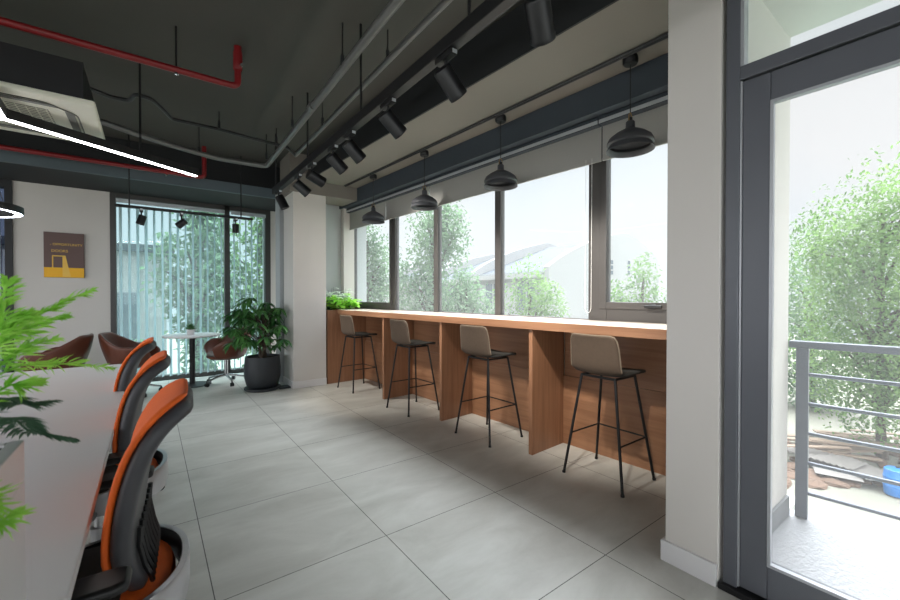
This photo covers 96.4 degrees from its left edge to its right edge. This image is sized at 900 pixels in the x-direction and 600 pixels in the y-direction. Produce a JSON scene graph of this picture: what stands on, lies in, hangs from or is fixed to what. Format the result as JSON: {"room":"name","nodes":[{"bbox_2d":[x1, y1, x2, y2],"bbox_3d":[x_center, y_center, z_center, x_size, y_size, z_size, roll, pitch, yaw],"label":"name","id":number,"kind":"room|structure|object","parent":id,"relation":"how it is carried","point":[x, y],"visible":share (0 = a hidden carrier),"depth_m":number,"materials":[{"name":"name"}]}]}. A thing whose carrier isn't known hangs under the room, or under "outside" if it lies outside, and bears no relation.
{"room":"open-plan office","nodes":[
{"label":"open-plan office","id":0,"kind":"room"},
{"bbox_2d":[12,181,110,371],"bbox_3d":[-5.359,-0.156,5.607,0.966,2.800,0.200,0,1,-37],"label":"wall","id":1,"kind":"structure","parent":0,"point":[47,208],"depth_m":5.53,"materials":[{"name":"white paint"}]},
{"bbox_2d":[0,179,13,372],"bbox_3d":[-6.467,-0.147,4.712,1.880,2.800,0.150,0,1,-37],"label":"window","id":2,"kind":"structure","parent":1,"relation":"in","point":[6,224],"depth_m":5.19,"materials":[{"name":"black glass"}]},
{"bbox_2d":[43,231,84,277],"bbox_3d":[-5.284,-0.613,5.510,0.402,0.612,0.038,0,1,-37],"label":"poster","id":3,"kind":"object","parent":1,"relation":"attached to","point":[63,252],"visible":1,"depth_m":5.49,"materials":[{"name":"paper"}]},
{"bbox_2d":[110,192,270,381],"bbox_3d":[-4.074,-0.165,6.504,2.168,2.800,0.140,0,1,-37],"label":"window","id":4,"kind":"structure","parent":1,"relation":"in","point":[226,221],"depth_m":6.61,"materials":[{"name":"grey metal"}]},
{"bbox_2d":[116,198,224,376],"bbox_3d":[-4.249,-0.149,6.199,1.375,2.635,0.085,0,1,-37],"label":"vertical blind","id":5,"kind":"object","parent":4,"relation":"attached to","point":[119,200],"visible":0.78,"depth_m":6.12,"materials":[{"name":"fabric"}]},
{"bbox_2d":[231,211,265,369],"bbox_3d":[-3.412,-0.155,6.824,0.535,2.635,0.085,0,1,-37],"label":"vertical blind","id":6,"kind":"object","parent":4,"relation":"attached to","point":[232,212],"visible":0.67,"depth_m":6.83,"materials":[{"name":"white fabric"}]},
{"bbox_2d":[0,129,279,211],"bbox_3d":[-5.053,-1.802,5.207,7.350,0.500,1.180,0,1,-37],"label":"beam","id":7,"kind":"structure","parent":0,"point":[216,170],"depth_m":5.41,"materials":[{"name":"paint"}]},
{"bbox_2d":[0,0,523,167],"bbox_3d":[-1.737,-2.113,1.303,8.000,0.200,11.400,0,1,-37],"label":"ceiling","id":8,"kind":"structure","parent":0,"point":[290,48],"depth_m":3.30,"materials":[{"name":"grey paint"}]},
{"bbox_2d":[0,192,23,217],"bbox_3d":[-4.072,-1.390,3.286,0.804,1.287,0.804,0,1,-37],"label":"lamp","id":9,"kind":"object","parent":8,"relation":"hanging from","point":[7,210],"visible":1,"depth_m":3.45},
{"bbox_2d":[0,209,22,217],"bbox_3d":[-4.072,-0.752,3.293,0.788,0.004,0.788,0,1,-37],"label":"diffuser","id":10,"kind":"object","parent":9,"relation":"attached to","point":[13,213],"depth_m":3.55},
{"bbox_2d":[0,41,105,141],"bbox_3d":[-3.065,-1.459,2.814,0.950,0.308,0.950,0,1,-37],"label":"air conditioner","id":11,"kind":"object","parent":8,"relation":"hanging from","point":[51,88],"depth_m":2.66,"materials":[{"name":"beige plastic"}]},
{"bbox_2d":[3,101,54,123],"bbox_3d":[-3.065,-1.310,2.815,0.420,0.006,0.420,0,1,-37],"label":"ceiling vent","id":12,"kind":"object","parent":11,"relation":"in","point":[46,114],"depth_m":2.78,"materials":[{"name":"beige plastic"}]},
{"bbox_2d":[0,63,198,176],"bbox_3d":[-2.849,-1.616,2.975,2.407,0.827,2.086,0,1,20],"label":"lamp","id":13,"kind":"object","parent":8,"relation":"hanging from","point":[6,114],"visible":0.98,"depth_m":3.15,"materials":[{"name":"metal"}]},
{"bbox_2d":[3,118,196,176],"bbox_3d":[-2.727,-1.210,3.310,0.034,0.007,1.356,0,1,20],"label":"diffuser","id":14,"kind":"object","parent":13,"relation":"attached to","point":[18,121],"depth_m":3.15,"materials":[{"name":"plastic"}]},
{"bbox_2d":[0,144,206,178],"bbox_3d":[-5.323,-1.807,3.871,5.120,0.464,0.054,0,1,-37],"label":"pipe","id":15,"kind":"object","parent":8,"relation":"hanging from","point":[2,147],"visible":1,"depth_m":4.77,"materials":[{"name":"metal"}]},
{"bbox_2d":[0,16,242,88],"bbox_3d":[-3.718,-1.840,1.712,5.110,0.355,0.089,0,1,-37],"label":"pipe","id":16,"kind":"object","parent":8,"relation":"hanging from","point":[237,52],"visible":1,"depth_m":2.84,"materials":[{"name":"metal"}]},
{"bbox_2d":[115,135,252,220],"bbox_3d":[-3.483,-1.601,5.371,1.540,0.905,0.034,0,1,-37],"label":"track","id":17,"kind":"object","parent":8,"relation":"hanging from","point":[116,205],"visible":1,"depth_m":5.28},
{"bbox_2d":[100,0,404,167],"bbox_3d":[-1.044,-1.846,1.822,1.983,0.344,7.199,0,1,-37],"label":"ceiling pipe","id":18,"kind":"object","parent":8,"relation":"hanging from","point":[392,6],"visible":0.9,"depth_m":3.64,"materials":[{"name":"metal"}]},
{"bbox_2d":[90,0,452,156],"bbox_3d":[-0.693,-1.892,1.802,1.933,0.251,6.748,0,1,-37],"label":"ceiling pipe","id":19,"kind":"object","parent":8,"relation":"hanging from","point":[443,4],"visible":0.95,"depth_m":3.63,"materials":[{"name":"metal"}]},
{"bbox_2d":[272,0,519,194],"bbox_3d":[-0.655,-1.665,2.964,0.061,0.730,5.160,0,1,-37],"label":"track","id":20,"kind":"object","parent":8,"relation":"hanging from","point":[488,11],"visible":0.87,"depth_m":2.35,"materials":[{"name":"black metal"}]},
{"bbox_2d":[275,190,288,209],"bbox_3d":[-2.037,-1.208,4.895,0.163,0.223,0.158,0,1,-37],"label":"track spotlight","id":21,"kind":"object","parent":20,"relation":"hanging from","point":[280,199],"visible":1,"depth_m":4.87,"materials":[{"name":"black metal"}]},
{"bbox_2d":[293,173,311,196],"bbox_3d":[-1.557,-1.204,4.252,0.192,0.217,0.153,0,1,-37],"label":"track spotlight","id":22,"kind":"object","parent":20,"relation":"hanging from","point":[298,185],"visible":1,"depth_m":4.23,"materials":[{"name":"black metal"}]},
{"bbox_2d":[306,162,326,187],"bbox_3d":[-1.292,-1.207,3.895,0.190,0.203,0.163,0,1,-37],"label":"track spotlight","id":23,"kind":"object","parent":20,"relation":"hanging from","point":[316,178],"visible":1,"depth_m":3.86,"materials":[{"name":"black metal"}]},
{"bbox_2d":[326,144,347,174],"bbox_3d":[-0.961,-1.195,3.453,0.191,0.219,0.159,0,1,-37],"label":"track spotlight","id":24,"kind":"object","parent":20,"relation":"hanging from","point":[333,159],"visible":1,"depth_m":3.43,"materials":[{"name":"black metal"}]},
{"bbox_2d":[342,130,365,163],"bbox_3d":[-0.746,-1.192,3.165,0.191,0.219,0.159,0,1,-37],"label":"track spotlight","id":25,"kind":"object","parent":20,"relation":"hanging from","point":[353,150],"visible":1,"depth_m":3.14,"materials":[{"name":"black metal"}]},
{"bbox_2d":[379,97,406,139],"bbox_3d":[-0.368,-1.188,2.658,0.192,0.218,0.155,0,1,-37],"label":"track spotlight","id":26,"kind":"object","parent":20,"relation":"hanging from","point":[391,122],"visible":1,"depth_m":2.63,"materials":[{"name":"black metal"}]},
{"bbox_2d":[434,47,466,102],"bbox_3d":[0.014,-1.182,2.146,0.191,0.219,0.158,0,1,-37],"label":"track spotlight","id":27,"kind":"object","parent":20,"relation":"hanging from","point":[446,76],"visible":1,"depth_m":2.12,"materials":[{"name":"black metal"}]},
{"bbox_2d":[524,0,555,46],"bbox_3d":[0.362,-1.178,1.662,0.143,0.218,0.205,0,1,17],"label":"track spotlight","id":28,"kind":"object","parent":20,"relation":"hanging from","point":[539,15],"visible":1,"depth_m":1.64,"materials":[{"name":"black metal"}]},
{"bbox_2d":[270,211,275,353],"bbox_3d":[-2.838,-0.174,7.488,0.990,2.800,0.200,0,1,-37],"label":"wall","id":29,"kind":"structure","parent":0,"point":[272,213],"depth_m":7.14,"materials":[{"name":"white paint"}]},
{"bbox_2d":[284,191,325,381],"bbox_3d":[-2.149,-0.139,5.951,0.465,2.760,0.490,0,1,-37],"label":"column","id":30,"kind":"structure","parent":0,"point":[305,217],"depth_m":5.75,"materials":[{"name":"white paint"}]},
{"bbox_2d":[280,152,356,205],"bbox_3d":[-1.797,-1.792,6.203,1.440,0.540,0.520,0,1,-37],"label":"beam","id":31,"kind":"structure","parent":0,"point":[337,195],"depth_m":5.86,"materials":[{"name":"grey paint"}]},
{"bbox_2d":[275,194,366,381],"bbox_3d":[-2.066,-0.240,6.581,1.450,2.950,0.200,0,1,-40],"label":"wall","id":32,"kind":"structure","parent":0,"point":[333,213],"depth_m":6.56,"materials":[{"name":"grey paint"}]},
{"bbox_2d":[0,149,274,198],"bbox_3d":[-5.146,-1.614,4.372,6.200,0.140,0.050,0,1,-37],"label":"trim","id":33,"kind":"structure","parent":32,"relation":"attached to","point":[6,156],"depth_m":5.12,"materials":[{"name":"metal"}]},
{"bbox_2d":[283,376,326,388],"bbox_3d":[-2.150,1.191,5.953,0.480,0.100,0.505,0,1,-37],"label":"baseboard","id":34,"kind":"structure","parent":32,"relation":"attached to","point":[322,381],"depth_m":5.76,"materials":[{"name":"white laminate"}]},
{"bbox_2d":[339,53,667,208],"bbox_3d":[0.091,-1.591,4.754,0.500,0.217,5.635,0,1,-40],"label":"beam","id":35,"kind":"structure","parent":32,"relation":"in","point":[649,79],"depth_m":3.54,"materials":[{"name":"metal"}]},
{"bbox_2d":[346,196,385,229],"bbox_3d":[-1.321,-1.321,6.245,0.113,0.342,1.207,0,1,-40],"label":"roller blind","id":36,"kind":"object","parent":35,"relation":"attached to","point":[357,212],"visible":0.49,"depth_m":6.27,"materials":[{"name":"grey fabric"}]},
{"bbox_2d":[382,180,429,219],"bbox_3d":[-0.594,-1.313,5.385,0.113,0.342,1.021,0,1,-40],"label":"roller blind","id":37,"kind":"object","parent":35,"relation":"attached to","point":[398,203],"visible":0.67,"depth_m":5.43,"materials":[{"name":"grey fabric"}]},
{"bbox_2d":[426,117,602,205],"bbox_3d":[0.481,-1.300,4.115,0.113,0.342,2.282,0,1,-40],"label":"roller blind","id":38,"kind":"object","parent":35,"relation":"attached to","point":[579,145],"visible":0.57,"depth_m":3.76,"materials":[{"name":"grey fabric"}]},
{"bbox_2d":[585,200,591,312],"bbox_3d":[1.148,-0.527,3.334,0.003,1.272,0.062,0,1,-40],"label":"chain","id":39,"kind":"object","parent":38,"relation":"hanging from","point":[585,200],"visible":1,"depth_m":3.35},
{"bbox_2d":[599,91,667,160],"bbox_3d":[1.510,-1.288,2.898,0.113,0.342,0.882,0,1,-40],"label":"roller blind","id":40,"kind":"object","parent":35,"relation":"attached to","point":[650,114],"visible":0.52,"depth_m":2.96,"materials":[{"name":"grey fabric"}]},
{"bbox_2d":[341,208,353,308],"bbox_3d":[-1.702,-0.147,6.694,0.190,2.760,0.100,0,1,-40],"label":"pilaster","id":41,"kind":"object","parent":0,"point":[347,236],"visible":0.36,"depth_m":6.64,"materials":[{"name":"white paint"}]},
{"bbox_2d":[85,372,794,599],"bbox_3d":[-1.757,1.362,1.323,7.950,0.150,11.400,0,1,-37],"label":"floor","id":42,"kind":"structure","parent":0,"point":[322,492],"depth_m":2.47,"materials":[{"name":"tile"}]},
{"bbox_2d":[0,440,25,599],"bbox_3d":[-0.790,0.772,0.307,0.553,1.050,0.585,0,1,-37],"label":"base cabinet","id":43,"kind":"object","parent":42,"relation":"on","point":[12,461],"visible":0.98,"depth_m":0.65,"materials":[{"name":"white laminate"}]},
{"bbox_2d":[0,397,80,443],"bbox_3d":[-0.756,0.221,0.637,0.144,0.096,0.351,0,1,-2],"label":"fern","id":44,"kind":"object","parent":43,"relation":"on","point":[32,423],"visible":0.99,"depth_m":0.70,"materials":[{"name":"green plant"}]},
{"bbox_2d":[0,274,116,539],"bbox_3d":[-0.758,0.142,0.690,0.190,0.371,0.607,0,1,-29],"label":"fern","id":45,"kind":"object","parent":43,"relation":"on","point":[9,330],"visible":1,"depth_m":0.69,"materials":[{"name":"green plant"}]},
{"bbox_2d":[18,333,93,370],"bbox_3d":[-4.757,0.838,4.874,0.667,0.827,0.670,0,1,-25],"label":"tub chair","id":46,"kind":"object","parent":42,"relation":"on","point":[80,346],"visible":0.51,"depth_m":4.73,"materials":[{"name":"brown leather"}]},
{"bbox_2d":[0,364,123,599],"bbox_3d":[-2.188,0.913,1.683,1.255,0.740,3.260,0,1,-37],"label":"office desk","id":47,"kind":"object","parent":42,"relation":"on","point":[63,480],"visible":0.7,"depth_m":1.32,"materials":[{"name":"white laminate"}]},
{"bbox_2d":[90,350,170,542],"bbox_3d":[-1.595,0.773,1.836,0.612,1.018,0.760,0,1,-33],"label":"office chair","id":48,"kind":"object","parent":42,"relation":"on","point":[129,411],"visible":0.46,"depth_m":1.75,"materials":[{"name":"grey plastic"}]},
{"bbox_2d":[98,332,162,397],"bbox_3d":[-4.182,0.834,5.282,0.667,0.827,0.670,0,1,-22],"label":"tub chair","id":49,"kind":"object","parent":42,"relation":"on","point":[115,348],"visible":0.46,"depth_m":5.07,"materials":[{"name":"brown leather"}]},
{"bbox_2d":[71,378,192,599],"bbox_3d":[-1.032,0.780,1.133,0.612,1.018,0.760,0,1,-33],"label":"office chair","id":50,"kind":"object","parent":42,"relation":"on","point":[135,555],"visible":0.96,"depth_m":1.08,"materials":[{"name":"grey fabric"}]},
{"bbox_2d":[109,337,164,489],"bbox_3d":[-2.149,0.766,2.496,0.612,1.018,0.760,0,1,-33],"label":"office chair","id":51,"kind":"object","parent":42,"relation":"on","point":[127,371],"visible":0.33,"depth_m":2.40,"materials":[{"name":"grey plastic"}]},
{"bbox_2d":[162,332,220,387],"bbox_3d":[-3.764,0.872,5.872,0.724,0.740,0.724,0,1,-37],"label":"cafe table","id":52,"kind":"object","parent":42,"relation":"on","point":[193,384],"visible":0.85,"depth_m":5.84,"materials":[{"name":"white laminate"}]},
{"bbox_2d":[204,326,250,386],"bbox_3d":[-3.314,0.827,6.001,0.670,0.827,0.667,1,1,45],"label":"tub chair","id":53,"kind":"object","parent":42,"relation":"on","point":[212,347],"visible":0.64,"depth_m":5.86,"materials":[{"name":"brown leather"}]},
{"bbox_2d":[220,298,291,392],"bbox_3d":[-2.718,0.608,5.544,0.882,1.275,1.080,0,1,-37],"label":"potted plant","id":54,"kind":"object","parent":42,"relation":"on","point":[262,370],"visible":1,"depth_m":5.43,"materials":[{"name":"green plant"}]},
{"bbox_2d":[326,309,365,383],"bbox_3d":[-1.732,0.692,6.359,0.670,1.090,0.565,0,1,-40],"label":"planter box","id":55,"kind":"object","parent":42,"relation":"on","point":[335,338],"visible":0.48,"depth_m":6.07,"materials":[{"name":"brown wood"}]},
{"bbox_2d":[332,293,361,309],"bbox_3d":[-1.636,0.044,6.256,0.521,0.291,0.567,0,1,0],"label":"leafy plant","id":56,"kind":"object","parent":55,"relation":"on","point":[342,305],"visible":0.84,"depth_m":6.17,"materials":[{"name":"green plant"}]},
{"bbox_2d":[337,315,380,392],"bbox_3d":[-1.294,0.727,5.667,0.451,1.038,0.485,0,1,-41],"label":"bar stool","id":57,"kind":"object","parent":42,"relation":"on","point":[347,325],"visible":1,"depth_m":5.58,"materials":[{"name":"metal"}]},
{"bbox_2d":[365,316,413,383],"bbox_3d":[-0.904,0.727,5.856,0.064,1.030,1.262,0,1,-40],"label":"backboard","id":58,"kind":"object","parent":42,"relation":"on","point":[373,324],"visible":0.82,"depth_m":6.12,"materials":[{"name":"brown wood"}]},
{"bbox_2d":[382,318,412,398],"bbox_3d":[-0.674,0.733,5.201,0.440,1.030,0.036,0,1,-40],"label":"divider panel","id":59,"kind":"object","parent":42,"relation":"on","point":[400,388],"visible":0.72,"depth_m":5.15,"materials":[{"name":"brown wood"}]},
{"bbox_2d":[386,319,438,416],"bbox_3d":[-0.435,0.737,4.624,0.451,1.038,0.485,0,1,-39],"label":"bar stool","id":60,"kind":"object","parent":42,"relation":"on","point":[400,335],"visible":0.99,"depth_m":4.52,"materials":[{"name":"metal"}]},
{"bbox_2d":[412,320,472,401],"bbox_3d":[-0.114,0.736,4.922,0.064,1.030,1.114,0,1,-40],"label":"backboard","id":61,"kind":"object","parent":42,"relation":"on","point":[428,331],"visible":0.44,"depth_m":5.10,"materials":[{"name":"brown wood"}]},
{"bbox_2d":[439,322,471,420],"bbox_3d":[0.069,0.742,4.323,0.440,1.030,0.036,0,1,-40],"label":"divider panel","id":62,"kind":"object","parent":42,"relation":"on","point":[452,360],"visible":0.74,"depth_m":4.26,"materials":[{"name":"brown wood"}]},
{"bbox_2d":[455,325,522,447],"bbox_3d":[0.353,0.746,3.752,0.451,1.038,0.485,0,1,-39],"label":"bar stool","id":63,"kind":"object","parent":42,"relation":"on","point":[475,341],"visible":1,"depth_m":3.64,"materials":[{"name":"beige fabric"}]},
{"bbox_2d":[472,325,528,431],"bbox_3d":[0.636,0.745,4.035,0.064,1.030,1.136,0,1,-40],"label":"counter panel","id":64,"kind":"object","parent":42,"relation":"on","point":[504,339],"visible":0.54,"depth_m":4.08,"materials":[{"name":"brown wood"}]},
{"bbox_2d":[529,329,563,454],"bbox_3d":[0.826,0.751,3.428,0.440,1.030,0.036,0,1,-40],"label":"divider panel","id":65,"kind":"object","parent":42,"relation":"on","point":[546,348],"visible":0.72,"depth_m":3.38,"materials":[{"name":"brown wood"}]},
{"bbox_2d":[562,333,655,497],"bbox_3d":[1.136,0.754,2.895,0.451,1.038,0.485,0,1,-37],"label":"bar stool","id":66,"kind":"object","parent":42,"relation":"on","point":[590,354],"visible":1,"depth_m":2.79,"materials":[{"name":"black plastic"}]},
{"bbox_2d":[563,332,666,475],"bbox_3d":[1.438,0.754,3.087,0.064,1.030,1.275,0,1,-40],"label":"counter panel","id":67,"kind":"object","parent":42,"relation":"on","point":[649,355],"visible":0.49,"depth_m":3.13,"materials":[{"name":"brown wood"}]},
{"bbox_2d":[320,0,667,187],"bbox_3d":[-0.179,-1.870,4.513,1.220,0.350,5.650,0,1,-40],"label":"beam","id":68,"kind":"structure","parent":0,"point":[623,26],"depth_m":3.09,"materials":[{"name":"grey paint"}]},
{"bbox_2d":[362,174,384,223],"bbox_3d":[-1.045,-1.382,5.480,0.310,0.645,0.310,0,1,-40],"label":"pendant lamp","id":69,"kind":"object","parent":68,"relation":"hanging from","point":[372,217],"visible":0.98,"depth_m":5.43,"materials":[{"name":"black metal"}]},
{"bbox_2d":[411,150,437,210],"bbox_3d":[-0.292,-1.373,4.589,0.310,0.645,0.310,0,1,-40],"label":"pendant lamp","id":70,"kind":"object","parent":68,"relation":"hanging from","point":[424,202],"visible":1,"depth_m":4.54,"materials":[{"name":"black metal"}]},
{"bbox_2d":[308,0,618,173],"bbox_3d":[-0.505,-1.864,3.942,0.018,0.350,5.100,0,1,-40],"label":"trim","id":71,"kind":"structure","parent":68,"relation":"attached to","point":[507,40],"depth_m":3.06,"materials":[{"name":"paint"}]},
{"bbox_2d":[484,114,517,190],"bbox_3d":[0.466,-1.364,3.694,0.310,0.645,0.310,0,1,-40],"label":"pendant lamp","id":72,"kind":"object","parent":68,"relation":"hanging from","point":[501,179],"visible":1,"depth_m":3.66,"materials":[{"name":"black metal"}]},
{"bbox_2d":[344,32,667,186],"bbox_3d":[-0.064,-1.682,4.219,0.045,0.026,4.650,0,1,-40],"label":"conduit","id":73,"kind":"object","parent":68,"relation":"attached to","point":[664,36],"visible":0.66,"depth_m":3.28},
{"bbox_2d":[606,53,654,157],"bbox_3d":[1.244,-1.355,2.773,0.310,0.645,0.310,0,1,-40],"label":"pendant lamp","id":74,"kind":"object","parent":68,"relation":"hanging from","point":[632,141],"visible":0.98,"depth_m":2.75,"materials":[{"name":"black metal"}]},
{"bbox_2d":[564,332,564,374],"bbox_3d":[0.100,0.709,4.890,0.221,1.085,5.795,0,1,-40],"label":"wall","id":75,"kind":"structure","parent":0,"point":[564,332],"depth_m":3.62,"materials":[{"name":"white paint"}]},
{"bbox_2d":[354,218,393,309],"bbox_3d":[-1.211,-0.665,6.299,0.084,1.635,1.329,0,1,-40],"label":"window","id":76,"kind":"structure","parent":75,"relation":"in","point":[389,305],"depth_m":5.85,"materials":[{"name":"grey metal"}]},
{"bbox_2d":[394,188,435,311],"bbox_3d":[-0.462,-0.656,5.425,0.070,1.635,0.973,0,1,-40],"label":"window","id":77,"kind":"structure","parent":75,"relation":"in","point":[396,220],"depth_m":5.76,"materials":[{"name":"grey metal"}]},
{"bbox_2d":[436,191,497,314],"bbox_3d":[0.193,-0.649,4.651,0.071,1.635,1.054,0,1,-40],"label":"window","id":78,"kind":"structure","parent":75,"relation":"in","point":[439,210],"depth_m":5.01,"materials":[{"name":"grey metal"}]},
{"bbox_2d":[337,309,666,339],"bbox_3d":[0.089,0.194,4.322,0.524,0.067,4.880,0,1,-40],"label":"countertop","id":79,"kind":"structure","parent":75,"relation":"attached to","point":[658,331],"depth_m":3.33,"materials":[{"name":"brown wood"}]},
{"bbox_2d":[498,191,588,319],"bbox_3d":[0.871,-0.641,3.849,0.070,1.635,1.047,0,1,-40],"label":"window","id":80,"kind":"structure","parent":75,"relation":"in","point":[501,194],"depth_m":4.22,"materials":[{"name":"grey metal"}]},
{"bbox_2d":[589,129,666,323],"bbox_3d":[1.544,-0.632,3.014,0.120,1.635,1.097,0,1,-40],"label":"window","id":81,"kind":"structure","parent":75,"relation":"in","point":[601,306],"depth_m":3.32,"materials":[{"name":"grey metal"}]},
{"bbox_2d":[666,0,790,585],"bbox_3d":[1.543,-0.372,2.184,1.030,3.300,0.230,0,1,-37],"label":"wall","id":82,"kind":"structure","parent":0,"point":[697,29],"depth_m":1.89,"materials":[{"name":"white paint"}]},
{"bbox_2d":[660,495,789,586],"bbox_3d":[1.532,1.226,2.191,1.038,0.115,0.260,0,1,-37],"label":"baseboard","id":83,"kind":"structure","parent":82,"relation":"attached to","point":[697,566],"depth_m":1.91,"materials":[{"name":"white laminate"}]},
{"bbox_2d":[762,0,882,37],"bbox_3d":[2.575,-1.675,0.963,0.800,0.270,3.490,0,1,-37],"label":"balcony","id":84,"kind":"object","parent":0,"point":[796,17],"depth_m":2.16,"materials":[{"name":"white paint"}]},
{"bbox_2d":[772,509,899,599],"bbox_3d":[2.694,1.353,0.910,0.890,0.115,3.215,0,1,-37],"label":"floor","id":85,"kind":"structure","parent":0,"point":[863,566],"depth_m":2.01,"materials":[{"name":"concrete"}]},
{"bbox_2d":[789,340,899,519],"bbox_3d":[2.840,0.770,1.552,0.062,1.040,2.360,-1,1,-43],"label":"balcony railing","id":86,"kind":"object","parent":85,"relation":"on","point":[802,433],"visible":1,"depth_m":2.33,"materials":[{"name":"grey metal"}]},
{"bbox_3d":[2.584,-0.351,0.128,0.200,3.300,4.320,0,1,-37],"label":"wall door","id":87,"kind":"structure","parent":0,"visible":0},
{"bbox_2d":[718,0,899,599],"bbox_3d":[1.584,-0.214,1.375,0.155,3.000,1.112,0,1,-37],"label":"door","id":88,"kind":"structure","parent":87,"relation":"attached to","point":[870,45],"depth_m":1.70,"materials":[{"name":"metal"}]},
{"label":"outside","id":89,"kind":"structure","parent":0,"visible":0},
{"bbox_2d":[167,332,899,544],"bbox_3d":[2.542,5.226,17.547,115.000,0.200,115.000,0,1,-37],"label":"ground","id":90,"kind":"structure","parent":89,"point":[872,496],"depth_m":10.73,"materials":[{"name":"beige concrete"}]},
{"bbox_2d":[117,243,173,374],"bbox_3d":[-13.460,1.777,12.370,8.000,6.800,6.500,0,1,-37],"label":"building","id":91,"kind":"structure","parent":90,"relation":"on","point":[124,245],"depth_m":11.81,"materials":[{"name":"grey tile"}]},
{"bbox_2d":[140,209,244,372],"bbox_3d":[-6.615,0.756,10.524,2.573,8.891,2.265,0,1,-5],"label":"tree","id":92,"kind":"object","parent":90,"relation":"on","point":[189,216],"visible":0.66,"depth_m":10.12,"materials":[{"name":"green plant"}]},
{"bbox_2d":[216,217,263,366],"bbox_3d":[-5.615,0.746,11.459,1.954,8.899,1.825,0,1,-32],"label":"tree","id":93,"kind":"object","parent":90,"relation":"on","point":[260,246],"visible":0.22,"depth_m":11.34,"materials":[{"name":"green plant"}]},
{"bbox_2d":[366,224,388,301],"bbox_3d":[-2.885,1.150,14.104,1.795,8.034,1.906,0,1,-37],"label":"tree","id":94,"kind":"object","parent":90,"relation":"on","point":[374,291],"visible":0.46,"depth_m":13.92,"materials":[{"name":"green plant"}]},
{"bbox_2d":[379,256,479,309],"bbox_3d":[-0.482,0.549,36.769,10.400,8.770,6.500,0,1,-37],"label":"house","id":95,"kind":"structure","parent":90,"relation":"on","point":[411,271],"depth_m":34.18,"materials":[{"name":"grey tile"}]},
{"bbox_2d":[428,254,494,311],"bbox_3d":[4.279,0.613,30.389,10.400,8.770,6.420,0,1,-37],"label":"house","id":96,"kind":"structure","parent":90,"relation":"on","point":[476,262],"depth_m":31.58,"materials":[{"name":"grey tile"}]},
{"bbox_2d":[444,263,494,313],"bbox_3d":[0.650,2.011,13.085,2.764,6.334,2.166,0,1,37],"label":"tree","id":97,"kind":"object","parent":90,"relation":"on","point":[472,301],"visible":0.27,"depth_m":12.65,"materials":[{"name":"green plant"}]},
{"bbox_2d":[470,233,658,317],"bbox_3d":[6.838,0.681,23.566,10.400,8.770,5.620,0,1,-37],"label":"building","id":98,"kind":"structure","parent":90,"relation":"on","point":[567,266],"depth_m":21.44,"materials":[{"name":"grey tile"}]},
{"bbox_2d":[611,252,666,302],"bbox_3d":[6.213,1.804,13.168,2.371,6.748,2.441,0,1,-19],"label":"tree","id":99,"kind":"object","parent":90,"relation":"on","point":[642,279],"visible":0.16,"depth_m":13.11,"materials":[{"name":"green plant"}]},
{"bbox_2d":[788,225,889,412],"bbox_3d":[17.381,1.399,19.508,4.842,10.214,4.963,0,1,15],"label":"tree","id":100,"kind":"object","parent":90,"relation":"on","point":[790,373],"visible":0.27,"depth_m":18.83,"materials":[{"name":"green plant"}]},
{"bbox_2d":[787,441,899,489],"bbox_3d":[14.615,5.144,12.636,11.350,0.273,3.947,0,1,0],"label":"rubble","id":101,"kind":"object","parent":90,"relation":"on","point":[815,480],"visible":0.32,"depth_m":11.37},
{"bbox_2d":[809,458,863,481],"bbox_3d":[11.463,4.981,12.020,1.000,0.058,1.803,0,1,36],"label":"sheet","id":102,"kind":"object","parent":101,"relation":"on","point":[816,469],"visible":0.36,"depth_m":11.56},
{"bbox_2d":[835,455,882,480],"bbox_3d":[11.947,4.903,11.821,1.000,0.058,1.803,0,1,2],"label":"sheet","id":103,"kind":"object","parent":102,"relation":"on","point":[867,469],"visible":0.44,"depth_m":11.54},
{"bbox_2d":[787,443,866,469],"bbox_3d":[11.463,4.816,12.436,1.000,0.058,1.803,0,1,-27],"label":"sheet","id":104,"kind":"object","parent":103,"relation":"on","point":[822,456],"visible":0.73,"depth_m":12.16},
{"bbox_2d":[788,141,899,460],"bbox_3d":[14.228,0.180,13.152,5.833,10.015,6.774,0,1,39],"label":"tree","id":105,"kind":"object","parent":90,"relation":"on","point":[880,368],"visible":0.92,"depth_m":12.78,"materials":[{"name":"green plant"}]},
{"bbox_2d":[882,465,899,497],"bbox_3d":[11.839,4.807,10.648,0.527,0.714,0.527,0,1,-37],"label":"drum","id":106,"kind":"object","parent":90,"relation":"on","point":[889,472],"visible":0.86,"depth_m":10.58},
{"bbox_3d":[5.653,5.230,5.519,8.800,0.030,18.000,0,1,-37],"label":"pavement","id":107,"kind":"object","parent":90,"relation":"on","visible":0},
{"bbox_2d":[387,200,473,312],"bbox_3d":[-0.527,0.889,11.968,2.388,8.597,2.680,0,1,-34],"label":"tree","id":108,"kind":"object","parent":107,"relation":"on","point":[427,244],"visible":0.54,"depth_m":11.67,"materials":[{"name":"green plant"}]},
{"bbox_2d":[487,253,569,316],"bbox_3d":[2.899,1.827,13.488,2.933,6.707,3.171,0,1,38],"label":"tree","id":109,"kind":"object","parent":107,"relation":"on","point":[542,301],"visible":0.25,"depth_m":12.96,"materials":[{"name":"green plant"}]},
{"bbox_3d":[11.627,4.886,12.971,1.412,0.035,0.180,0,1,7],"label":"plank","id":110,"kind":"object","parent":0,"visible":0},
{"bbox_2d":[811,448,882,461],"bbox_3d":[12.218,4.867,12.770,2.134,0.035,0.180,0,1,30],"label":"plank","id":111,"kind":"object","parent":110,"relation":"on","point":[844,454],"visible":0.71,"depth_m":12.47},
{"bbox_3d":[12.824,4.693,13.368,2.244,0.035,0.180,0,1,-10],"label":"plank","id":112,"kind":"object","parent":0,"visible":0},
{"bbox_2d":[787,444,851,448],"bbox_3d":[11.398,4.636,12.730,2.306,0.035,0.180,0,1,6],"label":"plank","id":113,"kind":"object","parent":112,"relation":"on","point":[788,445],"visible":0.57,"depth_m":12.68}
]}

